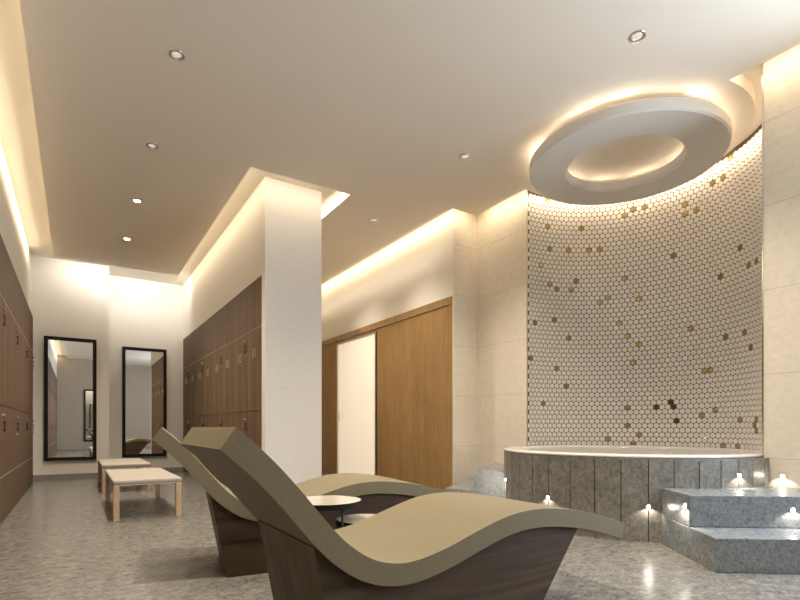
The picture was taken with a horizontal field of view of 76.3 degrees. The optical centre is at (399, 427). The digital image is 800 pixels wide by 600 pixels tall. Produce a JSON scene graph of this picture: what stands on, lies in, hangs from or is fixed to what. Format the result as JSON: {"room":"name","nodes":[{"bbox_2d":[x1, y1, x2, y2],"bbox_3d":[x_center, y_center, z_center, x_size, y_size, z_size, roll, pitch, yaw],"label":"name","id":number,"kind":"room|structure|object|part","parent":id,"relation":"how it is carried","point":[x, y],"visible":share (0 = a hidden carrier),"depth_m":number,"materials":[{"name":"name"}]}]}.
{"room":"changing room","nodes":[
{"label":"changing room","id":0,"kind":"room"},
{"bbox_2d":[0,139,30,310],"bbox_3d":[-2.408,-0.925,2.213,0.515,3.450,12.920,0,0,-32],"label":"wall","id":1,"kind":"structure","parent":0,"point":[12,232],"depth_m":5.65,"materials":[{"name":"white paint"}]},
{"bbox_2d":[31,255,182,474],"bbox_3d":[-5.122,-0.925,8.605,2.800,3.450,0.780,0,0,-32],"label":"wall","id":2,"kind":"structure","parent":0,"point":[71,299],"depth_m":8.32,"materials":[{"name":"white paint"}]},
{"bbox_2d":[44,336,96,460],"bbox_3d":[-5.214,-0.458,8.063,0.700,1.940,0.035,0,0,-32],"label":"wall mirror","id":3,"kind":"object","parent":2,"relation":"attached to","point":[70,364],"visible":1,"depth_m":8.06,"materials":[{"name":"black metal"}]},
{"bbox_2d":[33,467,182,479],"bbox_3d":[-4.842,0.762,8.627,2.265,0.075,0.545,0,0,-32],"label":"baseboard","id":4,"kind":"structure","parent":2,"relation":"attached to","point":[171,469],"depth_m":8.08,"materials":[{"name":"brown wood"}]},
{"bbox_2d":[122,346,166,456],"bbox_3d":[-4.566,-0.458,9.104,0.712,1.940,0.035,0,0,-32],"label":"wall mirror","id":5,"kind":"object","parent":2,"relation":"attached to","point":[144,370],"visible":1,"depth_m":9.09,"materials":[{"name":"black metal"}]},
{"bbox_2d":[183,181,261,338],"bbox_3d":[-2.487,-0.925,7.635,0.644,3.450,4.748,0,0,-32],"label":"wall partition","id":6,"kind":"structure","parent":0,"point":[234,261],"depth_m":6.69,"materials":[{"name":"white paint"}]},
{"bbox_2d":[262,177,321,483],"bbox_3d":[-1.181,-0.925,5.583,0.644,3.450,0.117,0,0,-32],"label":"column","id":7,"kind":"structure","parent":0,"point":[291,213],"depth_m":5.52,"materials":[{"name":"white paint"}]},
{"bbox_2d":[322,209,452,340],"bbox_3d":[-0.636,-2.126,8.486,0.359,1.048,5.299,0,0,-32],"label":"wall","id":8,"kind":"structure","parent":0,"point":[415,271],"depth_m":7.28,"materials":[{"name":"white paint"}]},
{"bbox_2d":[0,471,799,599],"bbox_3d":[-0.002,0.850,4.147,6.750,0.100,13.800,0,0,-32],"label":"floor","id":9,"kind":"structure","parent":0,"point":[61,540],"depth_m":3.00,"materials":[{"name":"grey stone"}]},
{"bbox_2d":[0,234,4,524],"bbox_3d":[-3.429,-0.400,3.995,0.476,2.400,0.588,0,0,-32],"label":"locker","id":10,"kind":"object","parent":9,"relation":"on","point":[2,308],"visible":1,"depth_m":4.25,"materials":[{"name":"brown wood"}]},
{"bbox_3d":[-3.250,-1.353,4.109,0.020,0.493,0.588,0,0,-32],"label":"panel","id":11,"kind":"part","parent":10,"relation":"part of","materials":[{"name":"brown wood"}]},
{"bbox_3d":[-3.250,0.606,4.109,0.020,0.380,0.588,0,0,-32],"label":"plinth panel","id":12,"kind":"part","parent":10,"relation":"part of","materials":[{"name":"brown wood"}]},
{"bbox_3d":[-3.250,0.109,4.109,0.020,0.596,0.588,0,0,-32],"label":"door","id":13,"kind":"part","parent":10,"relation":"part of","materials":[{"name":"brown wood"}]},
{"bbox_3d":[-3.250,-0.646,4.109,0.020,0.903,0.588,0,0,-32],"label":"door","id":14,"kind":"part","parent":10,"relation":"part of","materials":[{"name":"brown wood"}]},
{"bbox_2d":[2,242,10,520],"bbox_3d":[-3.746,-0.400,4.494,0.476,2.400,0.588,0,0,-32],"label":"locker","id":15,"kind":"object","parent":9,"relation":"on","point":[6,405],"visible":0.75,"depth_m":4.56,"materials":[{"name":"brown wood"}]},
{"bbox_3d":[-3.567,-0.646,4.607,0.020,0.903,0.588,0,0,-32],"label":"door","id":16,"kind":"part","parent":15,"relation":"part of","materials":[{"name":"brown wood"}]},
{"bbox_3d":[-3.567,-1.353,4.607,0.020,0.493,0.588,0,0,-32],"label":"panel","id":17,"kind":"part","parent":15,"relation":"part of","materials":[{"name":"brown wood"}]},
{"bbox_3d":[-3.567,0.606,4.607,0.020,0.380,0.588,0,0,-32],"label":"plinth panel","id":18,"kind":"part","parent":15,"relation":"part of","materials":[{"name":"brown wood"}]},
{"bbox_3d":[-3.567,0.109,4.607,0.020,0.596,0.588,0,0,-32],"label":"door","id":19,"kind":"part","parent":15,"relation":"part of","materials":[{"name":"brown wood"}]},
{"bbox_2d":[11,262,18,509],"bbox_3d":[-4.063,-0.400,4.992,0.476,2.400,0.588,0,0,-32],"label":"locker","id":20,"kind":"object","parent":9,"relation":"on","point":[14,331],"visible":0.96,"depth_m":5.07,"materials":[{"name":"brown wood"}]},
{"bbox_3d":[-3.884,-1.353,5.106,0.020,0.493,0.588,0,0,-32],"label":"panel","id":21,"kind":"part","parent":20,"relation":"part of","materials":[{"name":"brown wood"}]},
{"bbox_3d":[-3.884,0.606,5.106,0.020,0.380,0.588,0,0,-32],"label":"plinth panel","id":22,"kind":"part","parent":20,"relation":"part of","materials":[{"name":"brown wood"}]},
{"bbox_3d":[-3.884,0.109,5.106,0.020,0.596,0.588,0,0,-32],"label":"door","id":23,"kind":"part","parent":20,"relation":"part of","materials":[{"name":"brown wood"}]},
{"bbox_3d":[-3.884,-0.646,5.106,0.020,0.903,0.588,0,0,-32],"label":"door","id":24,"kind":"part","parent":20,"relation":"part of","materials":[{"name":"brown wood"}]},
{"bbox_2d":[15,278,21,502],"bbox_3d":[-4.380,-0.400,5.490,0.476,2.400,0.588,0,0,-32],"label":"locker","id":25,"kind":"object","parent":9,"relation":"on","point":[19,289],"visible":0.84,"depth_m":5.61,"materials":[{"name":"brown wood"}]},
{"bbox_3d":[-4.201,-0.646,5.604,0.020,0.903,0.588,0,0,-32],"label":"door","id":26,"kind":"part","parent":25,"relation":"part of","materials":[{"name":"brown wood"}]},
{"bbox_3d":[-4.201,-1.353,5.604,0.020,0.493,0.588,0,0,-32],"label":"panel","id":27,"kind":"part","parent":25,"relation":"part of","materials":[{"name":"brown wood"}]},
{"bbox_3d":[-4.201,0.606,5.604,0.020,0.380,0.588,0,0,-32],"label":"plinth panel","id":28,"kind":"part","parent":25,"relation":"part of","materials":[{"name":"brown wood"}]},
{"bbox_3d":[-4.201,0.109,5.604,0.020,0.596,0.588,0,0,-32],"label":"door","id":29,"kind":"part","parent":25,"relation":"part of","materials":[{"name":"brown wood"}]},
{"bbox_2d":[22,290,27,495],"bbox_3d":[-4.697,-0.400,5.988,0.476,2.400,0.588,0,0,-32],"label":"locker","id":30,"kind":"object","parent":9,"relation":"on","point":[24,346],"visible":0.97,"depth_m":6.04,"materials":[{"name":"brown wood"}]},
{"bbox_3d":[-4.518,-1.353,6.102,0.020,0.493,0.588,0,0,-32],"label":"panel","id":31,"kind":"part","parent":30,"relation":"part of","materials":[{"name":"brown wood"}]},
{"bbox_3d":[-4.518,0.606,6.102,0.020,0.380,0.588,0,0,-32],"label":"plinth panel","id":32,"kind":"part","parent":30,"relation":"part of","materials":[{"name":"brown wood"}]},
{"bbox_3d":[-4.518,0.109,6.102,0.020,0.596,0.588,0,0,-32],"label":"door","id":33,"kind":"part","parent":30,"relation":"part of","materials":[{"name":"brown wood"}]},
{"bbox_3d":[-4.518,-0.646,6.102,0.020,0.903,0.588,0,0,-32],"label":"door","id":34,"kind":"part","parent":30,"relation":"part of","materials":[{"name":"brown wood"}]},
{"bbox_2d":[25,301,29,490],"bbox_3d":[-5.014,-0.400,6.486,0.476,2.400,0.588,0,0,-32],"label":"locker","id":35,"kind":"object","parent":9,"relation":"on","point":[27,412],"visible":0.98,"depth_m":6.53,"materials":[{"name":"brown wood"}]},
{"bbox_3d":[-4.835,-0.646,6.600,0.020,0.903,0.588,0,0,-32],"label":"door","id":36,"kind":"part","parent":35,"relation":"part of","materials":[{"name":"brown wood"}]},
{"bbox_3d":[-4.835,-1.353,6.600,0.020,0.493,0.588,0,0,-32],"label":"panel","id":37,"kind":"part","parent":35,"relation":"part of","materials":[{"name":"brown wood"}]},
{"bbox_3d":[-4.835,0.606,6.600,0.020,0.380,0.588,0,0,-32],"label":"plinth panel","id":38,"kind":"part","parent":35,"relation":"part of","materials":[{"name":"brown wood"}]},
{"bbox_3d":[-4.835,0.109,6.600,0.020,0.596,0.588,0,0,-32],"label":"door","id":39,"kind":"part","parent":35,"relation":"part of","materials":[{"name":"brown wood"}]},
{"bbox_2d":[30,311,33,485],"bbox_3d":[-5.331,-0.400,6.984,0.476,2.400,0.588,0,0,-32],"label":"locker","id":40,"kind":"object","parent":9,"relation":"on","point":[31,316],"visible":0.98,"depth_m":7.12,"materials":[{"name":"brown wood"}]},
{"bbox_3d":[-5.152,-1.353,7.098,0.020,0.493,0.588,0,0,-32],"label":"panel","id":41,"kind":"part","parent":40,"relation":"part of","materials":[{"name":"brown wood"}]},
{"bbox_3d":[-5.152,0.606,7.098,0.020,0.380,0.588,0,0,-32],"label":"plinth panel","id":42,"kind":"part","parent":40,"relation":"part of","materials":[{"name":"brown wood"}]},
{"bbox_3d":[-5.152,0.109,7.098,0.020,0.596,0.588,0,0,-32],"label":"door","id":43,"kind":"part","parent":40,"relation":"part of","materials":[{"name":"brown wood"}]},
{"bbox_3d":[-5.152,-0.646,7.098,0.020,0.903,0.588,0,0,-32],"label":"door","id":44,"kind":"part","parent":40,"relation":"part of","materials":[{"name":"brown wood"}]},
{"bbox_2d":[98,458,150,492],"bbox_3d":[-3.791,0.625,6.961,0.550,0.350,1.425,0,0,-32],"label":"bench","id":45,"kind":"object","parent":9,"relation":"on","point":[103,464],"visible":0.87,"depth_m":6.49,"materials":[{"name":"brown wood"}]},
{"bbox_3d":[-4.370,0.650,7.410,0.045,0.300,0.045,0,0,-32],"label":"leg","id":46,"kind":"part","parent":45,"relation":"part of","materials":[{"name":"brown wood"}]},
{"bbox_3d":[-3.632,0.650,6.250,0.045,0.300,0.045,0,0,-32],"label":"leg","id":47,"kind":"part","parent":45,"relation":"part of","materials":[{"name":"brown wood"}]},
{"bbox_3d":[-3.792,0.494,6.963,0.540,0.012,1.420,0,0,-32],"label":"frame","id":48,"kind":"part","parent":45,"relation":"part of","materials":[{"name":"beige fabric"}]},
{"bbox_2d":[98,458,150,467],"bbox_3d":[-3.776,0.469,6.938,0.550,0.038,1.370,0,0,-32],"label":"cushion","id":49,"kind":"object","parent":45,"relation":"on","point":[122,462],"depth_m":6.49,"materials":[{"name":"beige fabric"}]},
{"bbox_2d":[105,468,181,521],"bbox_3d":[-2.599,0.625,5.088,0.550,0.350,1.425,0,0,-32],"label":"bench","id":50,"kind":"object","parent":9,"relation":"on","point":[141,476],"visible":1,"depth_m":4.63,"materials":[{"name":"brown wood"}]},
{"bbox_3d":[-3.178,0.650,5.537,0.045,0.300,0.045,0,0,-32],"label":"leg","id":51,"kind":"part","parent":50,"relation":"part of","materials":[{"name":"brown wood"}]},
{"bbox_3d":[-2.439,0.650,4.377,0.045,0.300,0.045,0,0,-32],"label":"leg","id":52,"kind":"part","parent":50,"relation":"part of","materials":[{"name":"brown wood"}]},
{"bbox_3d":[-2.600,0.494,5.090,0.540,0.012,1.420,0,0,-32],"label":"frame","id":53,"kind":"part","parent":50,"relation":"part of","materials":[{"name":"beige fabric"}]},
{"bbox_2d":[105,468,181,484],"bbox_3d":[-2.584,0.469,5.065,0.550,0.038,1.370,0,0,-32],"label":"cushion","id":54,"kind":"object","parent":50,"relation":"on","point":[141,476],"depth_m":4.72,"materials":[{"name":"beige fabric"}]},
{"bbox_3d":[-2.760,0.650,5.803,0.045,0.300,0.045,0,0,-32],"label":"leg","id":55,"kind":"part","parent":50,"relation":"part of","materials":[{"name":"brown wood"}]},
{"bbox_3d":[-2.022,0.650,4.643,0.045,0.300,0.045,0,0,-32],"label":"leg","id":56,"kind":"part","parent":50,"relation":"part of","materials":[{"name":"brown wood"}]},
{"bbox_2d":[183,335,188,472],"bbox_3d":[-3.683,-0.421,9.328,0.476,2.443,0.590,0,0,-32],"label":"locker","id":57,"kind":"object","parent":9,"relation":"on","point":[185,340],"visible":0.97,"depth_m":9.26,"materials":[{"name":"brown wood"}]},
{"bbox_3d":[-3.862,-1.375,9.214,0.020,0.536,0.589,0,0,-32],"label":"panel","id":58,"kind":"part","parent":57,"relation":"part of","materials":[{"name":"brown wood"}]},
{"bbox_3d":[-3.862,0.109,9.214,0.020,0.596,0.589,0,0,-32],"label":"door","id":59,"kind":"part","parent":57,"relation":"part of","materials":[{"name":"brown wood"}]},
{"bbox_3d":[-3.862,-0.646,9.214,0.020,0.903,0.589,0,0,-32],"label":"door","id":60,"kind":"part","parent":57,"relation":"part of","materials":[{"name":"brown wood"}]},
{"bbox_2d":[188,329,196,430],"bbox_3d":[-3.365,-0.421,8.828,0.476,2.443,0.590,0,0,-32],"label":"locker","id":61,"kind":"object","parent":9,"relation":"on","point":[192,337],"visible":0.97,"depth_m":8.70,"materials":[{"name":"brown wood"}]},
{"bbox_3d":[-3.544,-1.375,8.714,0.020,0.536,0.589,0,0,-32],"label":"panel","id":62,"kind":"part","parent":61,"relation":"part of","materials":[{"name":"brown wood"}]},
{"bbox_3d":[-3.544,0.109,8.714,0.020,0.596,0.589,0,0,-32],"label":"door","id":63,"kind":"part","parent":61,"relation":"part of","materials":[{"name":"brown wood"}]},
{"bbox_3d":[-3.544,-0.646,8.714,0.020,0.903,0.589,0,0,-32],"label":"door","id":64,"kind":"part","parent":61,"relation":"part of","materials":[{"name":"brown wood"}]},
{"bbox_2d":[196,324,202,463],"bbox_3d":[-3.047,-0.421,8.328,0.476,2.443,0.590,0,0,-32],"label":"locker","id":65,"kind":"object","parent":9,"relation":"on","point":[199,331],"visible":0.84,"depth_m":8.21,"materials":[{"name":"brown wood"}]},
{"bbox_3d":[-3.225,-1.375,8.214,0.020,0.536,0.589,0,0,-32],"label":"panel","id":66,"kind":"part","parent":65,"relation":"part of","materials":[{"name":"brown wood"}]},
{"bbox_3d":[-3.225,0.109,8.214,0.020,0.596,0.589,0,0,-32],"label":"door","id":67,"kind":"part","parent":65,"relation":"part of","materials":[{"name":"brown wood"}]},
{"bbox_3d":[-3.225,-0.646,8.214,0.020,0.903,0.589,0,0,-32],"label":"door","id":68,"kind":"part","parent":65,"relation":"part of","materials":[{"name":"brown wood"}]},
{"bbox_2d":[203,316,211,473],"bbox_3d":[-2.728,-0.421,7.829,0.476,2.443,0.590,0,0,-32],"label":"locker","id":69,"kind":"object","parent":9,"relation":"on","point":[207,325],"visible":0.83,"depth_m":7.71,"materials":[{"name":"brown wood"}]},
{"bbox_3d":[-2.907,-1.375,7.715,0.020,0.536,0.589,0,0,-32],"label":"panel","id":70,"kind":"part","parent":69,"relation":"part of","materials":[{"name":"brown wood"}]},
{"bbox_3d":[-2.907,0.109,7.715,0.020,0.596,0.589,0,0,-32],"label":"door","id":71,"kind":"part","parent":69,"relation":"part of","materials":[{"name":"brown wood"}]},
{"bbox_3d":[-2.907,-0.646,7.715,0.020,0.903,0.589,0,0,-32],"label":"door","id":72,"kind":"part","parent":69,"relation":"part of","materials":[{"name":"brown wood"}]},
{"bbox_2d":[212,308,221,482],"bbox_3d":[-2.410,-0.421,7.329,0.476,2.443,0.590,0,0,-32],"label":"locker","id":73,"kind":"object","parent":9,"relation":"on","point":[217,317],"visible":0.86,"depth_m":7.16,"materials":[{"name":"brown wood"}]},
{"bbox_3d":[-2.589,-1.375,7.215,0.020,0.536,0.589,0,0,-32],"label":"panel","id":74,"kind":"part","parent":73,"relation":"part of","materials":[{"name":"brown wood"}]},
{"bbox_3d":[-2.589,0.109,7.215,0.020,0.596,0.589,0,0,-32],"label":"door","id":75,"kind":"part","parent":73,"relation":"part of","materials":[{"name":"brown wood"}]},
{"bbox_3d":[-2.589,-0.646,7.215,0.020,0.903,0.589,0,0,-32],"label":"door","id":76,"kind":"part","parent":73,"relation":"part of","materials":[{"name":"brown wood"}]},
{"bbox_2d":[221,299,232,486],"bbox_3d":[-2.092,-0.421,6.829,0.476,2.443,0.590,0,0,-32],"label":"locker","id":77,"kind":"object","parent":9,"relation":"on","point":[227,310],"visible":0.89,"depth_m":6.69,"materials":[{"name":"brown wood"}]},
{"bbox_3d":[-2.271,-1.375,6.715,0.020,0.536,0.589,0,0,-32],"label":"panel","id":78,"kind":"part","parent":77,"relation":"part of","materials":[{"name":"brown wood"}]},
{"bbox_3d":[-2.271,0.109,6.715,0.020,0.596,0.589,0,0,-32],"label":"door","id":79,"kind":"part","parent":77,"relation":"part of","materials":[{"name":"brown wood"}]},
{"bbox_3d":[-2.271,-0.646,6.715,0.020,0.903,0.589,0,0,-32],"label":"door","id":80,"kind":"part","parent":77,"relation":"part of","materials":[{"name":"brown wood"}]},
{"bbox_2d":[233,288,247,434],"bbox_3d":[-1.774,-0.421,6.329,0.476,2.443,0.590,0,0,-32],"label":"locker","id":81,"kind":"object","parent":9,"relation":"on","point":[239,301],"visible":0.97,"depth_m":6.20,"materials":[{"name":"brown wood"}]},
{"bbox_3d":[-1.953,0.109,6.215,0.020,0.596,0.589,0,0,-32],"label":"door","id":82,"kind":"part","parent":81,"relation":"part of","materials":[{"name":"brown wood"}]},
{"bbox_3d":[-1.953,-1.375,6.215,0.020,0.536,0.589,0,0,-32],"label":"panel","id":83,"kind":"part","parent":81,"relation":"part of","materials":[{"name":"brown wood"}]},
{"bbox_3d":[-1.953,-0.646,6.215,0.020,0.903,0.589,0,0,-32],"label":"door","id":84,"kind":"part","parent":81,"relation":"part of","materials":[{"name":"brown wood"}]},
{"bbox_2d":[245,275,261,449],"bbox_3d":[-1.456,-0.421,5.829,0.476,2.443,0.590,0,0,-32],"label":"locker","id":85,"kind":"object","parent":9,"relation":"on","point":[253,340],"visible":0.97,"depth_m":5.68,"materials":[{"name":"brown wood"}]},
{"bbox_3d":[-1.635,-1.375,5.715,0.020,0.536,0.589,0,0,-32],"label":"panel","id":86,"kind":"part","parent":85,"relation":"part of","materials":[{"name":"brown wood"}]},
{"bbox_3d":[-1.635,0.109,5.715,0.020,0.596,0.589,0,0,-32],"label":"door","id":87,"kind":"part","parent":85,"relation":"part of","materials":[{"name":"brown wood"}]},
{"bbox_3d":[-1.635,-0.646,5.715,0.020,0.903,0.589,0,0,-32],"label":"door","id":88,"kind":"part","parent":85,"relation":"part of","materials":[{"name":"brown wood"}]},
{"bbox_2d":[152,427,446,577],"bbox_3d":[-0.559,0.399,3.199,1.778,0.803,0.620,0,0,-24],"label":"lounger","id":89,"kind":"object","parent":9,"relation":"on","point":[236,530],"visible":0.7,"depth_m":2.78,"materials":[{"name":"brown wood"}]},
{"bbox_2d":[306,495,361,527],"bbox_3d":[-0.386,0.585,2.616,0.380,0.431,0.380,0,0,-32],"label":"side table","id":90,"kind":"object","parent":9,"relation":"on","point":[320,502],"visible":0.62,"depth_m":2.53,"materials":[{"name":"stone"}]},
{"bbox_3d":[-0.280,0.595,2.473,0.012,0.410,0.011,0,0,-32],"label":"leg","id":91,"kind":"part","parent":90,"relation":"part of","materials":[{"name":"black metal"}]},
{"bbox_2d":[336,513,375,528],"bbox_3d":[-0.181,0.634,2.641,0.304,0.331,0.304,0,0,-32],"label":"side table","id":92,"kind":"object","parent":9,"relation":"on","point":[350,519],"visible":0.31,"depth_m":2.64,"materials":[{"name":"stone"}]},
{"bbox_2d":[180,427,624,599],"bbox_3d":[0.104,0.399,2.093,1.778,0.803,0.620,0,0,-32],"label":"lounger","id":93,"kind":"object","parent":9,"relation":"on","point":[443,545],"visible":1,"depth_m":1.83,"materials":[{"name":"beige upholstery fabric"},{"name":"walnut wood"}]},
{"bbox_2d":[445,463,503,497],"bbox_3d":[1.060,0.608,5.609,0.811,0.385,1.297,0,0,21],"label":"stone steps","id":94,"kind":"structure","parent":9,"relation":"on","point":[488,480],"depth_m":5.01,"materials":[{"name":"grey stone"}]},
{"bbox_2d":[504,445,768,542],"bbox_3d":[2.057,0.494,4.599,2.176,0.612,2.219,0,0,-32],"label":"hot tub","id":95,"kind":"object","parent":9,"relation":"on","point":[617,482],"visible":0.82,"depth_m":3.66,"materials":[{"name":"grey stone"}]},
{"bbox_2d":[504,445,762,458],"bbox_3d":[2.048,0.414,4.619,2.170,0.452,2.170,0,0,-32],"label":"basin","id":96,"kind":"object","parent":95,"relation":"in","point":[534,451],"depth_m":4.48,"materials":[{"name":"grey plastic"}]},
{"bbox_2d":[662,486,799,573],"bbox_3d":[2.548,0.608,3.215,1.541,0.385,0.916,0,0,4],"label":"stone steps","id":97,"kind":"structure","parent":9,"relation":"on","point":[750,529],"depth_m":3.10,"materials":[{"name":"grey stone"}]},
{"bbox_2d":[789,507,795,513],"bbox_3d":[2.380,0.500,3.084,0.039,0.039,0.007,0,0,4],"label":"light","id":98,"kind":"object","parent":97,"relation":"attached to","point":[792,510],"visible":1,"depth_m":3.08,"materials":[{"name":"silver metal"}]},
{"bbox_2d":[0,0,799,284],"bbox_3d":[-0.002,-2.700,4.147,6.750,0.100,13.800,0,0,-32],"label":"ceiling","id":99,"kind":"structure","parent":0,"point":[18,130],"depth_m":5.20,"materials":[{"name":"beige paint"}]},
{"bbox_2d":[20,0,799,282],"bbox_3d":[0.260,-2.600,4.208,5.523,0.100,13.080,0,0,-32],"label":"ceiling panel","id":100,"kind":"object","parent":99,"relation":"attached to","point":[377,103],"visible":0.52,"depth_m":3.87,"materials":[{"name":"beige paint"}]},
{"bbox_2d":[132,199,142,203],"bbox_3d":[-2.953,-2.547,5.719,0.110,0.006,0.110,0,0,-32],"label":"recessed light","id":101,"kind":"object","parent":100,"relation":"attached to","point":[133,200],"visible":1,"depth_m":5.72,"materials":[{"name":"silver metal"}]},
{"bbox_2d":[145,142,158,148],"bbox_3d":[-2.240,-2.547,4.599,0.110,0.006,0.110,0,0,-32],"label":"recessed light","id":102,"kind":"object","parent":100,"relation":"attached to","point":[150,145],"visible":1,"depth_m":4.59,"materials":[{"name":"silver metal"}]},
{"bbox_2d":[168,49,184,60],"bbox_3d":[-1.527,-2.547,3.478,0.110,0.006,0.110,0,0,-32],"label":"recessed light","id":103,"kind":"object","parent":100,"relation":"attached to","point":[175,54],"visible":1,"depth_m":3.47,"materials":[{"name":"silver metal"}]},
{"bbox_2d":[459,153,470,159],"bbox_3d":[0.611,-2.547,4.781,0.110,0.006,0.110,0,0,-32],"label":"recessed light","id":104,"kind":"object","parent":100,"relation":"attached to","point":[465,156],"visible":1,"depth_m":4.77,"materials":[{"name":"silver metal"}]},
{"bbox_2d":[529,97,731,204],"bbox_3d":[2.023,-2.460,4.607,1.650,0.180,1.650,0,0,-32],"label":"ring","id":105,"kind":"object","parent":100,"relation":"attached to","point":[704,129],"visible":1,"depth_m":4.27,"materials":[{"name":"white paint"}]},
{"bbox_2d":[628,30,646,42],"bbox_3d":[1.545,-2.547,3.315,0.110,0.006,0.110,0,0,-32],"label":"recessed light","id":106,"kind":"object","parent":100,"relation":"attached to","point":[635,37],"visible":1,"depth_m":3.31,"materials":[{"name":"silver metal"}]},
{"bbox_2d":[453,209,477,484],"bbox_3d":[0.760,-0.925,6.310,0.380,3.450,0.170,0,0,-32],"label":"wall","id":107,"kind":"structure","parent":0,"point":[465,225],"depth_m":6.24,"materials":[{"name":"beige stone"}]},
{"bbox_2d":[478,190,525,468],"bbox_3d":[1.216,-0.925,6.115,0.180,3.450,0.989,0,0,-32],"label":"wall","id":108,"kind":"structure","parent":0,"point":[501,228],"depth_m":6.00,"materials":[{"name":"beige stone"}]},
{"bbox_2d":[526,189,527,445],"bbox_3d":[1.412,-1.225,5.648,0.016,2.850,0.009,0,0,-32],"label":"trim","id":109,"kind":"structure","parent":108,"relation":"attached to","point":[526,189],"depth_m":5.65,"materials":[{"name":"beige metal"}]},
{"bbox_2d":[527,129,761,449],"bbox_3d":[2.511,-1.204,4.985,1.146,2.812,2.297,0,0,-32],"label":"wall","id":110,"kind":"structure","parent":0,"point":[532,378],"depth_m":5.54,"materials":[{"name":"white tile"}]},
{"bbox_2d":[528,124,763,457],"bbox_3d":[2.558,-0.925,5.015,1.263,3.450,2.526,0,0,-32],"label":"wall tiles","id":111,"kind":"object","parent":110,"relation":"attached to","point":[753,134],"visible":0.17,"depth_m":5.57,"materials":[{"name":"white tile"}]},
{"bbox_2d":[764,45,799,487],"bbox_3d":[4.065,-0.925,1.641,0.180,3.450,5.003,0,0,-32],"label":"wall","id":112,"kind":"structure","parent":0,"point":[781,73],"depth_m":3.60,"materials":[{"name":"beige stone"}]},
{"bbox_2d":[762,64,763,455],"bbox_3d":[2.646,-1.225,3.709,0.016,2.850,0.009,0,0,-32],"label":"trim","id":113,"kind":"structure","parent":112,"relation":"attached to","point":[762,64],"depth_m":3.70,"materials":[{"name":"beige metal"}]},
{"bbox_3d":[-0.662,-0.401,8.558,0.325,2.402,5.150,0,0,-32],"label":"wall","id":114,"kind":"structure","parent":0,"visible":0},
{"bbox_2d":[337,331,375,474],"bbox_3d":[-0.725,-0.335,8.312,0.047,2.270,1.378,0,0,-32],"label":"door","id":115,"kind":"structure","parent":114,"relation":"in","point":[356,357],"depth_m":8.26,"materials":[{"name":"beige paint"}]},
{"bbox_2d":[376,331,376,474],"bbox_3d":[-0.345,-0.335,7.730,0.027,2.270,0.010,0,0,-32],"label":"trim","id":116,"kind":"structure","parent":114,"relation":"attached to","point":[376,331],"depth_m":7.72,"materials":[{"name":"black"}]},
{"bbox_2d":[322,304,448,346],"bbox_3d":[-0.802,-1.513,8.428,0.022,0.008,5.220,0,0,-32],"label":"trim","id":117,"kind":"structure","parent":114,"relation":"attached to","point":[446,304],"depth_m":7.29,"materials":[{"name":"brown wood"}]},
{"bbox_2d":[322,296,452,490],"bbox_3d":[-0.773,-0.401,8.399,0.033,2.402,5.299,0,0,-32],"label":"sliding door","id":118,"kind":"structure","parent":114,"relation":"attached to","point":[415,354],"depth_m":6.95,"materials":[{"name":"brown wood"}]}
]}

